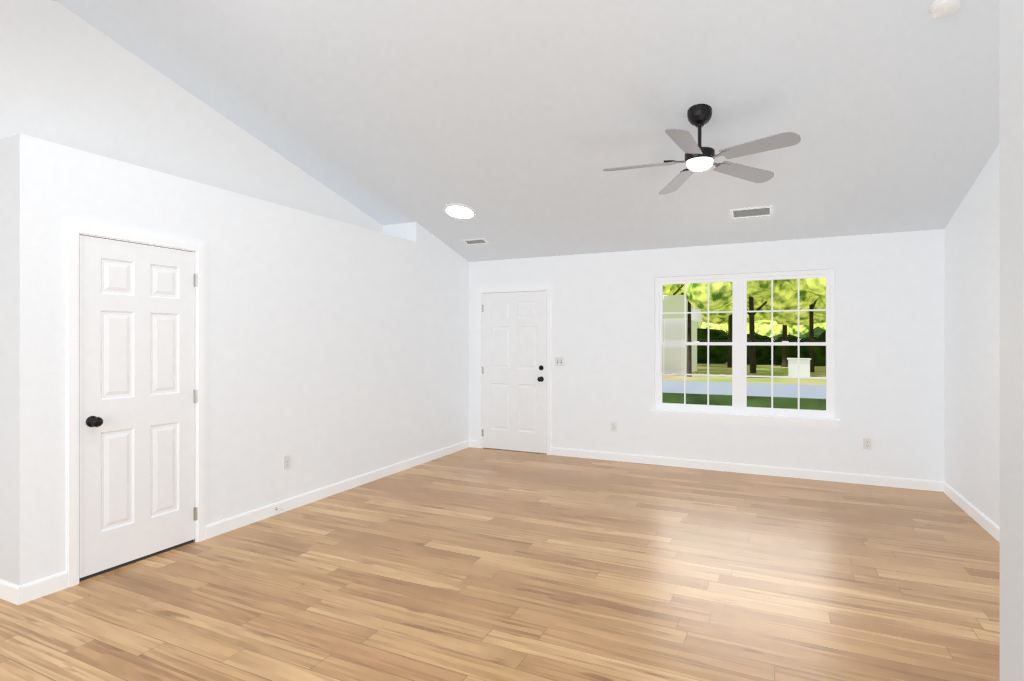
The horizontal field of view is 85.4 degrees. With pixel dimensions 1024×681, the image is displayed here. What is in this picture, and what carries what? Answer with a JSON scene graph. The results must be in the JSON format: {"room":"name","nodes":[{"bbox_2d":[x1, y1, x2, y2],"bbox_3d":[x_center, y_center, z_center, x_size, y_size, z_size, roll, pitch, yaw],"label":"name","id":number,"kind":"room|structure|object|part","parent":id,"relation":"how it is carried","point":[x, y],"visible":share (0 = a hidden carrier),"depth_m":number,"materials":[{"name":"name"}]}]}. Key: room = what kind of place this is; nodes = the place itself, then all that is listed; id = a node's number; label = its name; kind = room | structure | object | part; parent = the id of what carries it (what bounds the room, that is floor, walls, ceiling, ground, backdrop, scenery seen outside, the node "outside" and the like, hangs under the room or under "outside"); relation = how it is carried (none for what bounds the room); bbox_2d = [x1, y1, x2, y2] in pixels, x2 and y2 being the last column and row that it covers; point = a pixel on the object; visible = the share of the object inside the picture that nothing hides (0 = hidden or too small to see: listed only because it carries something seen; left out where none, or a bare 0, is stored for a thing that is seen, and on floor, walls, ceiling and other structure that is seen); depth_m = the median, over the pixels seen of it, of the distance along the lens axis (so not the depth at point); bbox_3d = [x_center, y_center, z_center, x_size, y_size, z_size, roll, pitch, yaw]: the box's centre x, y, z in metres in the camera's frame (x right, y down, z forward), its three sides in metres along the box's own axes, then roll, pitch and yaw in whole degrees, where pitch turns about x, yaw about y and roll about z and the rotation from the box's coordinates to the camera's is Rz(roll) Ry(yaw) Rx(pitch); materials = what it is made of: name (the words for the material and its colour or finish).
{"room":"empty living room","nodes":[
{"label":"empty living room","id":0,"kind":"room"},
{"bbox_2d":[0,0,382,232],"bbox_3d":[-2.891,-0.371,3.524,0.001,3.562,8.900,0,0,25],"label":"wall","id":1,"kind":"structure","parent":0,"point":[68,78],"depth_m":3.87,"materials":[{"name":"paint"}]},
{"bbox_2d":[0,133,468,585],"bbox_3d":[-1.814,0.030,5.260,0.465,2.760,4.840,0,0,25],"label":"wall","id":2,"kind":"structure","parent":0,"point":[337,351],"depth_m":4.31,"materials":[{"name":"paint"}]},
{"bbox_2d":[0,579,27,604],"bbox_3d":[-2.831,1.363,3.056,0.449,0.095,0.014,0,0,25],"label":"baseboard","id":3,"kind":"structure","parent":2,"relation":"attached to","point":[21,594],"depth_m":2.98,"materials":[{"name":"paint"}]},
{"bbox_2d":[66,220,205,587],"bbox_3d":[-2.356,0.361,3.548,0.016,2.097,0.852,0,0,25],"label":"door frame","id":4,"kind":"structure","parent":2,"relation":"attached to","point":[74,229],"depth_m":3.21,"materials":[{"name":"paint"}]},
{"bbox_2d":[79,235,194,577],"bbox_3d":[-2.383,0.385,3.561,0.035,2.002,0.710,0,0,25],"label":"closet door","id":5,"kind":"structure","parent":2,"relation":"in","point":[136,394],"depth_m":3.51,"materials":[{"name":"paint"}]},
{"bbox_2d":[86,416,102,426],"bbox_3d":[-2.459,0.480,3.275,0.072,0.066,0.066,0,0,25],"label":"door knob","id":6,"kind":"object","parent":5,"relation":"attached to","point":[93,421],"depth_m":3.26,"materials":[{"name":"black metal"}]},
{"bbox_2d":[194,274,196,519],"bbox_3d":[-2.208,0.395,3.872,0.017,1.720,0.020,0,0,25],"label":"closet door hinges","id":7,"kind":"object","parent":2,"relation":"attached to","point":[195,396],"visible":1,"depth_m":3.87,"materials":[{"name":"grey metal"}]},
{"bbox_2d":[283,455,289,469],"bbox_3d":[-1.864,1.010,4.598,0.009,0.114,0.070,0,0,25],"label":"electrical outlet","id":8,"kind":"object","parent":2,"relation":"attached to","point":[286,461],"visible":1,"depth_m":4.59,"materials":[{"name":"white plastic"}]},
{"bbox_2d":[206,440,471,538],"bbox_3d":[-1.369,1.363,5.640,0.014,0.095,3.773,0,0,25],"label":"baseboard","id":9,"kind":"structure","parent":2,"relation":"attached to","point":[229,524],"depth_m":4.91,"materials":[{"name":"paint"}]},
{"bbox_2d":[0,447,999,680],"bbox_3d":[-0.368,1.410,2.364,5.755,0.001,9.160,0,0,25],"label":"floor","id":10,"kind":"structure","parent":0,"point":[476,564],"depth_m":3.14,"materials":[{"name":"brown wood"}]},
{"bbox_2d":[52,0,999,261],"bbox_3d":[-0.368,-1.576,2.364,5.655,1.152,9.160,0,0,25],"label":"ceiling","id":11,"kind":"structure","parent":0,"point":[518,126],"depth_m":3.96,"materials":[{"name":"paint"}]},
{"bbox_2d":[444,203,475,218],"bbox_3d":[-0.550,-1.366,5.867,0.336,0.099,0.329,0,0,25],"label":"ceiling light","id":12,"kind":"object","parent":11,"relation":"attached to","point":[458,211],"visible":1,"depth_m":5.83,"materials":[{"name":"white plastic"}]},
{"bbox_2d":[461,238,488,244],"bbox_3d":[-0.438,-1.182,6.644,0.300,0.043,0.147,0,0,25],"label":"ceiling vent","id":13,"kind":"object","parent":11,"relation":"in","point":[475,241],"visible":1,"depth_m":6.64,"materials":[{"name":"silver metal"}]},
{"bbox_2d":[603,104,800,194],"bbox_3d":[1.290,-1.415,3.882,1.284,0.440,1.263,0,0,25],"label":"ceiling fan","id":14,"kind":"object","parent":11,"relation":"hanging from","point":[699,158],"visible":0.96,"depth_m":3.84,"materials":[{"name":"black metal"}]},
{"bbox_3d":[1.317,-1.444,3.905,0.491,0.383,0.482,0,0,25],"label":"motor","id":15,"kind":"part","parent":14,"relation":"part of","materials":[{"name":"black metal"}]},
{"bbox_2d":[730,206,771,218],"bbox_3d":[2.264,-1.209,5.245,0.360,0.055,0.196,0,0,25],"label":"ceiling vent","id":16,"kind":"object","parent":11,"relation":"in","point":[752,212],"visible":1,"depth_m":5.25,"materials":[{"name":"silver metal"}]},
{"bbox_2d":[929,0,961,17],"bbox_3d":[2.253,-1.732,2.883,0.136,0.068,0.134,0,0,25],"label":"smoke detector","id":17,"kind":"object","parent":11,"relation":"attached to","point":[941,8],"visible":0.98,"depth_m":2.87,"materials":[{"name":"white plastic"}]},
{"bbox_2d":[469,229,943,480],"bbox_3d":[1.553,0.185,6.428,5.555,2.450,0.150,0,0,25],"label":"wall","id":18,"kind":"structure","parent":0,"point":[889,344],"depth_m":5.83,"materials":[{"name":"paint"}]},
{"bbox_2d":[477,285,550,454],"bbox_3d":[0.047,0.361,7.131,1.034,2.097,0.166,0,0,25],"label":"door frame","id":19,"kind":"structure","parent":18,"relation":"attached to","point":[547,288],"depth_m":7.09,"materials":[{"name":"paint"}]},
{"bbox_2d":[483,291,545,452],"bbox_3d":[0.028,0.393,7.090,0.892,2.018,0.035,0,0,25],"label":"entry door","id":20,"kind":"structure","parent":18,"relation":"in","point":[514,359],"depth_m":7.07,"materials":[{"name":"paint"}]},
{"bbox_2d":[537,365,543,381],"bbox_3d":[0.350,0.411,6.878,0.066,0.204,0.072,0,0,25],"label":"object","id":21,"kind":"structure","parent":20,"relation":"attached to","point":[540,378],"depth_m":6.89,"materials":[{"name":"black metal"}]},
{"bbox_2d":[555,357,563,365],"bbox_3d":[0.580,0.260,6.797,0.116,0.114,0.014,0,0,25],"label":"light switch","id":22,"kind":"object","parent":18,"relation":"attached to","point":[559,361],"visible":1,"depth_m":6.80,"materials":[{"name":"white plastic"}]},
{"bbox_2d":[611,422,616,431],"bbox_3d":[1.192,1.010,6.511,0.070,0.114,0.009,0,0,25],"label":"electrical outlet","id":23,"kind":"object","parent":18,"relation":"attached to","point":[613,426],"visible":1,"depth_m":6.50,"materials":[{"name":"white plastic"}]},
{"bbox_2d":[650,269,839,426],"bbox_3d":[2.449,0.072,5.977,1.860,1.585,0.184,0,0,25],"label":"window","id":24,"kind":"structure","parent":18,"relation":"in","point":[739,343],"depth_m":5.98,"materials":[{"name":"white plastic"}]},
{"bbox_2d":[551,447,939,491],"bbox_3d":[2.240,1.363,6.013,3.888,0.095,0.014,0,0,25],"label":"baseboard","id":25,"kind":"structure","parent":18,"relation":"attached to","point":[930,485],"depth_m":5.84,"materials":[{"name":"paint"}]},
{"bbox_2d":[863,438,871,449],"bbox_3d":[3.479,1.010,5.429,0.070,0.114,0.009,0,0,25],"label":"electrical outlet","id":26,"kind":"object","parent":18,"relation":"attached to","point":[867,443],"visible":1,"depth_m":5.43,"materials":[{"name":"white plastic"}]},
{"bbox_2d":[944,143,999,526],"bbox_3d":[2.131,-0.371,1.150,0.001,3.562,8.900,0,0,25],"label":"wall","id":27,"kind":"structure","parent":0,"point":[972,352],"depth_m":4.39,"materials":[{"name":"paint"}]},
{"bbox_2d":[940,481,999,542],"bbox_3d":[2.990,1.363,2.983,0.014,0.095,4.850,0,0,25],"label":"baseboard","id":28,"kind":"structure","parent":27,"relation":"attached to","point":[994,530],"depth_m":4.40,"materials":[{"name":"paint"}]},
{"bbox_2d":[1000,0,1023,680],"bbox_3d":[1.484,-0.330,0.941,0.990,3.480,0.130,0,0,25],"label":"wall","id":29,"kind":"structure","parent":0,"point":[1011,340],"depth_m":1.15,"materials":[{"name":"paint"}]},
{"label":"outside","id":30,"kind":"structure","parent":0,"visible":0},
{"bbox_2d":[663,362,825,384],"bbox_3d":[41.122,1.810,72.147,140.000,0.001,114.400,0,0,25],"label":"ground","id":31,"kind":"structure","parent":30,"point":[761,370],"depth_m":28.68,"materials":[{"name":"green plant"}]},
{"bbox_2d":[663,295,702,373],"bbox_3d":[8.799,-0.390,31.789,3.450,4.400,5.600,0,0,25],"label":"house","id":32,"kind":"structure","parent":31,"relation":"on","point":[673,331],"depth_m":29.32,"materials":[{"name":"white"}]},
{"bbox_2d":[663,278,825,376],"bbox_3d":[18.839,-5.096,43.239,54.270,18.165,45.170,0,0,25],"label":"trees","id":33,"kind":"object","parent":31,"relation":"on","point":[812,295],"depth_m":33.01,"materials":[{"name":"green plant"}]},
{"bbox_2d":[787,358,810,376],"bbox_3d":[14.474,1.355,28.000,1.050,0.910,1.100,0,0,25],"label":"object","id":34,"kind":"object","parent":31,"relation":"on","point":[804,367],"depth_m":27.58,"materials":[{"name":"grey"}]},
{"bbox_2d":[663,393,825,409],"bbox_3d":[11.324,1.810,9.109,140.000,0.001,13.050,0,0,25],"label":"lawn","id":35,"kind":"structure","parent":30,"point":[781,402],"depth_m":16.46,"materials":[{"name":"green plant"}]},
{"bbox_2d":[663,380,825,398],"bbox_3d":[15.395,1.800,17.721,140.000,0.001,6.000,0,0,25],"label":"road","id":36,"kind":"structure","parent":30,"point":[763,389],"depth_m":20.38,"materials":[{"name":"grey asphalt"}]}
]}

